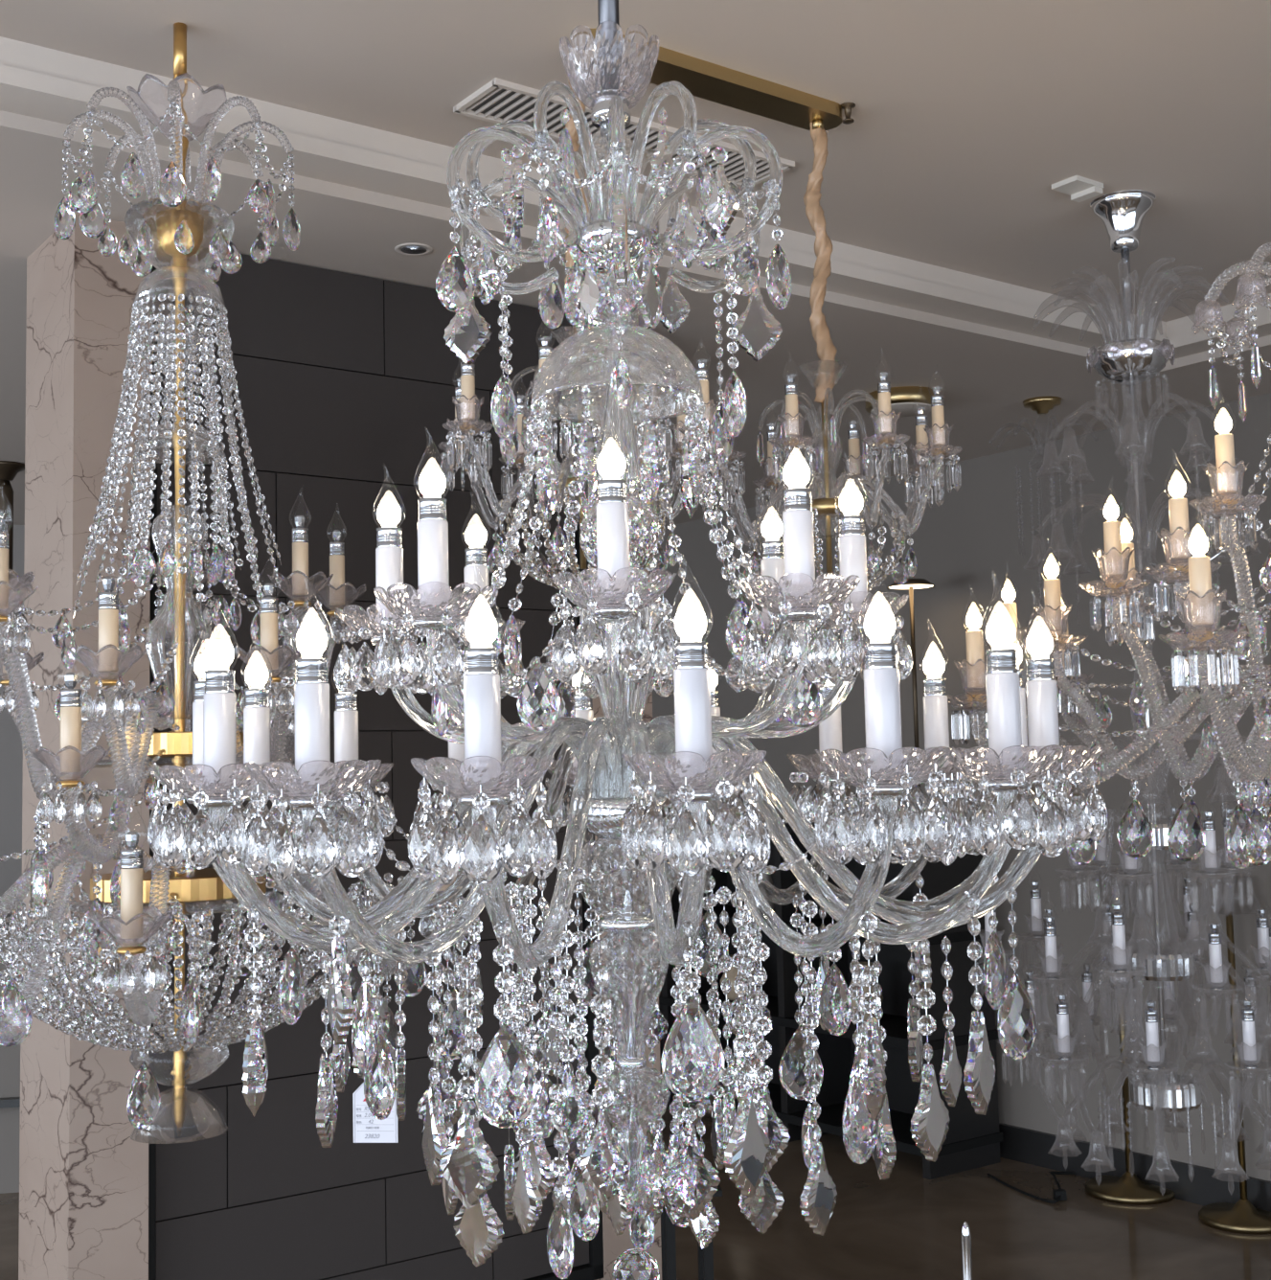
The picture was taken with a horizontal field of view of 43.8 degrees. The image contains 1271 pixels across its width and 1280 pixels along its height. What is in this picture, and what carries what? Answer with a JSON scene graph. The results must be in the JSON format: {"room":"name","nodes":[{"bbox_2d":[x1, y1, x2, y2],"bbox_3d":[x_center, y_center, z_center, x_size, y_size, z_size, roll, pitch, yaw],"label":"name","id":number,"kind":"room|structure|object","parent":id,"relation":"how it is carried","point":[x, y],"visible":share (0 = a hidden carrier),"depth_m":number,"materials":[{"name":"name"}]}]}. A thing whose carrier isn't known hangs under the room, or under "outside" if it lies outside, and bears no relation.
{"room":"store","nodes":[
{"label":"store","id":0,"kind":"room"},
{"bbox_2d":[0,525,24,914],"bbox_3d":[-4.059,0.761,6.969,8.480,2.970,0.152,2,-6,-36],"label":"wall","id":1,"kind":"structure","parent":0,"point":[11,742],"depth_m":7.65,"materials":[{"name":"grey paint"}]},
{"bbox_2d":[18,212,150,1279],"bbox_3d":[-1.251,0.490,3.582,0.170,2.847,0.372,2,-6,-36],"label":"column","id":2,"kind":"structure","parent":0,"point":[83,1180],"depth_m":3.49,"materials":[{"name":"beige stone"}]},
{"bbox_2d":[148,253,603,1279],"bbox_3d":[-0.700,0.387,4.020,1.230,2.597,0.312,2,-6,-36],"label":"wall","id":3,"kind":"structure","parent":0,"point":[347,382],"depth_m":3.86,"materials":[{"name":"grey tile"}]},
{"bbox_2d":[592,423,662,1279],"bbox_3d":[-0.166,0.539,4.494,0.200,2.847,0.470,2,-6,-36],"label":"column","id":4,"kind":"structure","parent":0,"point":[614,1245],"depth_m":4.23,"materials":[{"name":"beige stone"}]},
{"bbox_2d":[0,0,1270,321],"bbox_3d":[0.493,-1.419,0.207,7.665,0.100,6.375,2,-6,-36],"label":"ceiling","id":5,"kind":"structure","parent":0,"point":[967,115],"depth_m":3.21,"materials":[{"name":"beige paint"}]},
{"bbox_2d":[0,22,469,1143],"bbox_3d":[-0.762,-0.142,2.728,0.986,1.990,1.044,-1,-5,0],"label":"crystal chandelier","id":6,"kind":"object","parent":5,"relation":"hanging from","point":[128,908],"visible":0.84,"depth_m":2.71,"materials":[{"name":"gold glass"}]},
{"bbox_2d":[144,504,213,719],"bbox_3d":[-0.810,-0.049,2.808,0.115,0.380,0.115,-1,-5,0],"label":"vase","id":7,"kind":"object","parent":6,"relation":"on","point":[179,626],"depth_m":2.78,"materials":[{"name":"clear glass"}]},
{"bbox_2d":[0,872,405,1053],"bbox_3d":[-0.796,0.564,2.759,0.794,0.272,0.795,-1,-5,0],"label":"basket","id":8,"kind":"object","parent":6,"relation":"on","point":[19,999],"depth_m":2.56,"materials":[{"name":"clear glass"}]},
{"bbox_2d":[352,893,398,1142],"bbox_3d":[-0.420,0.590,2.448,0.072,0.399,0.121,-2,-5,5],"label":"price tag","id":9,"kind":"object","parent":6,"relation":"hanging from","point":[367,1129],"visible":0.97,"depth_m":2.49,"materials":[{"name":"white paper"}]},
{"bbox_2d":[437,78,727,590],"bbox_3d":[-0.108,-0.602,2.996,0.527,1.020,0.527,-4,-6,35],"label":"crystal chandelier","id":10,"kind":"object","parent":5,"relation":"hanging from","point":[467,423],"visible":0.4,"depth_m":2.90,"materials":[{"name":"clear glass"}]},
{"bbox_2d":[562,421,598,523],"bbox_3d":[-0.102,-0.343,2.975,0.089,0.240,0.089,0,-5,-10],"label":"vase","id":11,"kind":"object","parent":10,"relation":"on","point":[580,515],"depth_m":2.94,"materials":[{"name":"clear glass"}]},
{"bbox_2d":[453,77,795,186],"bbox_3d":[-0.006,-1.094,3.446,0.800,0.012,0.168,2,-6,-36],"label":"ceiling vent","id":12,"kind":"object","parent":5,"relation":"in","point":[498,101],"visible":0.44,"depth_m":3.32,"materials":[{"name":"white metal"}]},
{"bbox_2d":[147,0,1108,1279],"bbox_3d":[-0.021,-0.211,1.971,1.121,2.006,1.118,0,-5,-20],"label":"crystal chandelier","id":13,"kind":"object","parent":5,"relation":"hanging from","point":[668,801],"visible":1,"depth_m":1.79,"materials":[{"name":"clear glass"}]},
{"bbox_2d":[588,931,668,1059],"bbox_3d":[-0.007,0.430,1.921,0.099,0.152,0.099,-1,-5,0],"label":"stem","id":14,"kind":"object","parent":13,"relation":"on","point":[634,963],"depth_m":1.89,"materials":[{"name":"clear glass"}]},
{"bbox_2d":[590,28,843,130],"bbox_3d":[0.158,-1.104,3.157,0.670,0.045,0.090,2,-6,-36],"label":"ceiling plate","id":15,"kind":"object","parent":5,"relation":"attached to","point":[705,80],"visible":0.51,"depth_m":3.18,"materials":[{"name":"gold metal"}]},
{"bbox_2d":[701,121,962,591],"bbox_3d":[0.390,-0.589,3.289,0.528,1.020,0.528,-1,-5,0],"label":"crystal chandelier","id":16,"kind":"object","parent":15,"relation":"hanging from","point":[824,447],"visible":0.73,"depth_m":3.22,"materials":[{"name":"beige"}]},
{"bbox_2d":[841,102,855,124],"bbox_3d":[0.445,-1.103,3.311,0.032,0.036,0.032,-1,-5,0],"label":"sprinkler","id":17,"kind":"object","parent":5,"relation":"attached to","point":[847,106],"visible":1,"depth_m":3.31,"materials":[{"name":"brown metal"}]},
{"bbox_2d":[1051,175,1103,202],"bbox_3d":[1.063,-1.084,3.797,0.100,0.025,0.075,2,-6,-36],"label":"ceiling sensor","id":18,"kind":"object","parent":5,"relation":"attached to","point":[1081,189],"visible":1,"depth_m":3.79,"materials":[{"name":"grey plastic"}]},
{"bbox_2d":[946,242,1270,868],"bbox_3d":[0.914,-0.382,2.514,0.853,1.620,1.107,-3,-5,20],"label":"crystal chandelier","id":19,"kind":"object","parent":5,"relation":"hanging from","point":[1199,649],"visible":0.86,"depth_m":2.49,"materials":[{"name":"clear glass"}]},
{"bbox_2d":[1086,189,1175,572],"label":"crystal chandelier","id":20,"kind":"object","parent":5,"relation":"hanging from","point":[1131,360],"depth_m":3.87,"materials":[{"name":"silver metal"}]},
{"bbox_2d":[0,110,1270,526],"bbox_3d":[-0.668,-1.153,2.458,8.480,0.223,11.400,2,-6,-36],"label":"ceiling","id":21,"kind":"structure","parent":0,"point":[985,375],"depth_m":4.67,"materials":[{"name":"beige paint"}]},
{"bbox_2d":[0,460,24,570],"bbox_3d":[-2.497,-0.373,6.246,0.164,0.646,0.164,-1,-5,0],"label":"pendant lamp","id":22,"kind":"object","parent":21,"relation":"hanging from","point":[9,469],"visible":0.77,"depth_m":6.24,"materials":[{"name":"brown"}]},
{"bbox_2d":[394,243,433,255],"bbox_3d":[-0.532,-0.936,3.790,0.090,0.003,0.090,-1,-5,0],"label":"recessed light","id":23,"kind":"object","parent":21,"relation":"in","point":[407,250],"visible":1,"depth_m":3.79,"materials":[{"name":"beige paint"}]},
{"bbox_2d":[0,36,1270,361],"bbox_3d":[0.506,-1.367,0.282,7.778,0.193,6.488,2,-6,-36],"label":"trim","id":24,"kind":"structure","parent":21,"relation":"attached to","point":[36,81],"depth_m":3.51,"materials":[{"name":"beige paint"}]},
{"bbox_2d":[866,386,935,416],"bbox_3d":[0.915,-0.812,5.413,0.252,0.058,0.252,-1,-5,0],"label":"ceiling lamp","id":25,"kind":"object","parent":21,"relation":"attached to","point":[906,400],"visible":0.55,"depth_m":5.31,"materials":[{"name":"gold metal"}]},
{"bbox_2d":[870,402,931,416],"bbox_3d":[0.916,-0.786,5.411,0.216,0.006,0.216,-1,-5,0],"label":"diffuser","id":26,"kind":"object","parent":25,"relation":"attached to","point":[906,409],"depth_m":5.37,"materials":[{"name":"beige paint"}]},
{"bbox_2d":[1016,396,1076,541],"bbox_3d":[1.437,-0.469,5.521,0.361,0.746,0.361,-3,-5,22],"label":"pendant lamp","id":27,"kind":"object","parent":21,"relation":"hanging from","point":[1041,405],"visible":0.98,"depth_m":5.52,"materials":[{"name":"gold metal"}]},
{"bbox_2d":[0,1109,1270,1279],"bbox_3d":[-0.601,1.846,2.219,8.880,0.100,11.800,2,-6,-36],"label":"floor","id":28,"kind":"structure","parent":0,"point":[905,1225],"depth_m":5.34,"materials":[{"name":"stone"}]},
{"bbox_2d":[0,914,21,1193],"bbox_3d":[-2.517,1.655,6.411,1.160,1.030,0.580,0,-5,-10],"label":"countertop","id":29,"kind":"structure","parent":28,"relation":"on","point":[10,1056],"depth_m":6.16,"materials":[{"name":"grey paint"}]},
{"bbox_2d":[0,1097,20,1108],"bbox_3d":[-2.466,1.798,6.143,1.040,0.030,0.060,0,-5,-10],"label":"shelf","id":30,"kind":"object","parent":29,"relation":"attached to","point":[5,1102],"depth_m":6.12,"materials":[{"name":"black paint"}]},
{"bbox_2d":[661,1184,722,1279],"bbox_3d":[0.128,1.616,3.834,0.186,0.582,0.186,-1,-5,-4],"label":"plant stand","id":31,"kind":"object","parent":28,"relation":"on","point":[705,1255],"visible":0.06,"depth_m":3.78,"materials":[{"name":"black metal"}]},
{"bbox_2d":[659,819,1004,1179],"bbox_3d":[0.532,1.496,7.207,0.420,1.338,2.520,2,-6,-36],"label":"display cabinet","id":32,"kind":"object","parent":28,"relation":"on","point":[972,1140],"visible":0.18,"depth_m":6.69,"materials":[{"name":"black paint"}]},
{"bbox_2d":[720,954,748,1000],"bbox_3d":[0.474,1.555,7.283,0.171,0.200,0.171,-1,-5,0],"label":"vase","id":33,"kind":"object","parent":32,"relation":"on","point":[733,972],"visible":0.16,"depth_m":7.23,"materials":[{"name":"beige"}]},
{"bbox_2d":[659,990,999,1051],"bbox_3d":[0.536,1.665,7.193,0.420,0.035,2.520,2,-6,-36],"label":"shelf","id":34,"kind":"object","parent":32,"relation":"attached to","point":[895,1021],"depth_m":6.55,"materials":[{"name":"glass"}]},
{"bbox_2d":[660,1057,1004,1157],"bbox_3d":[0.545,2.063,7.162,0.420,0.035,2.520,2,-6,-36],"label":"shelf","id":35,"kind":"object","parent":32,"relation":"attached to","point":[830,1120],"depth_m":6.47,"materials":[{"name":"glass"}]},
{"bbox_2d":[848,961,883,1021],"bbox_3d":[0.960,1.473,6.627,0.158,0.236,0.158,-1,-5,0],"label":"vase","id":36,"kind":"object","parent":32,"relation":"on","point":[866,989],"visible":0.16,"depth_m":6.58,"materials":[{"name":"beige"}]},
{"bbox_2d":[887,578,936,787],"bbox_3d":[1.142,0.250,6.447,0.200,0.997,0.200,-1,-5,0],"label":"table lamp","id":37,"kind":"object","parent":32,"relation":"on","point":[910,584],"visible":0.48,"depth_m":6.45,"materials":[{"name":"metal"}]},
{"bbox_2d":[960,1221,972,1279],"bbox_3d":[0.459,1.275,2.108,0.240,0.973,0.240,-1,-5,0],"label":"rod","id":38,"kind":"object","parent":28,"relation":"on","point":[967,1263],"visible":1,"depth_m":2.14,"materials":[{"name":"silver metal"}]},
{"bbox_2d":[987,1171,1076,1203],"bbox_3d":[1.595,2.026,5.944,0.433,0.036,0.426,1,-5,-25],"label":"power cable","id":39,"kind":"object","parent":28,"relation":"on","point":[1060,1194],"visible":0.82,"depth_m":5.77,"materials":[{"name":"black rubber"}]},
{"bbox_2d":[1085,903,1174,1205],"bbox_3d":[1.801,1.443,5.838,0.320,1.170,0.320,-1,-5,0],"label":"floor lamp","id":40,"kind":"object","parent":28,"relation":"on","point":[1129,1188],"visible":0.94,"depth_m":5.78,"materials":[{"name":"gold metal"}]},
{"bbox_2d":[1198,911,1270,1234],"bbox_3d":[2.072,1.406,5.451,0.300,1.170,0.300,-1,-5,0],"label":"floor lamp","id":41,"kind":"object","parent":28,"relation":"on","point":[1242,1217],"visible":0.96,"depth_m":5.42,"materials":[{"name":"gold metal"}]},
{"bbox_2d":[649,392,1270,1181],"bbox_3d":[2.758,0.439,4.839,0.150,2.970,11.400,2,-6,-36],"label":"wall","id":42,"kind":"structure","parent":0,"point":[970,546],"depth_m":6.05,"materials":[{"name":"grey paint"}]},
{"bbox_2d":[999,1122,1270,1211],"bbox_3d":[2.721,1.852,4.676,0.020,0.130,11.400,2,-6,-36],"label":"baseboard","id":43,"kind":"structure","parent":42,"relation":"attached to","point":[1193,1183],"depth_m":5.88,"materials":[{"name":"black paint"}]},
{"bbox_2d":[1102,773,1202,1119],"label":"crystal chandelier","id":44,"kind":"object","parent":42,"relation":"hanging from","point":[1164,1091],"depth_m":3.72,"materials":[{"name":"clear glass"}]},
{"bbox_2d":[1029,880,1058,981],"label":"candle","id":45,"kind":"object","parent":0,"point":[1050,930],"depth_m":3.74,"materials":[{"name":"white plastic"}]},
{"bbox_2d":[1241,967,1258,1069],"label":"candle","id":46,"kind":"object","parent":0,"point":[1249,1015],"depth_m":3.44,"materials":[{"name":"white plastic"}]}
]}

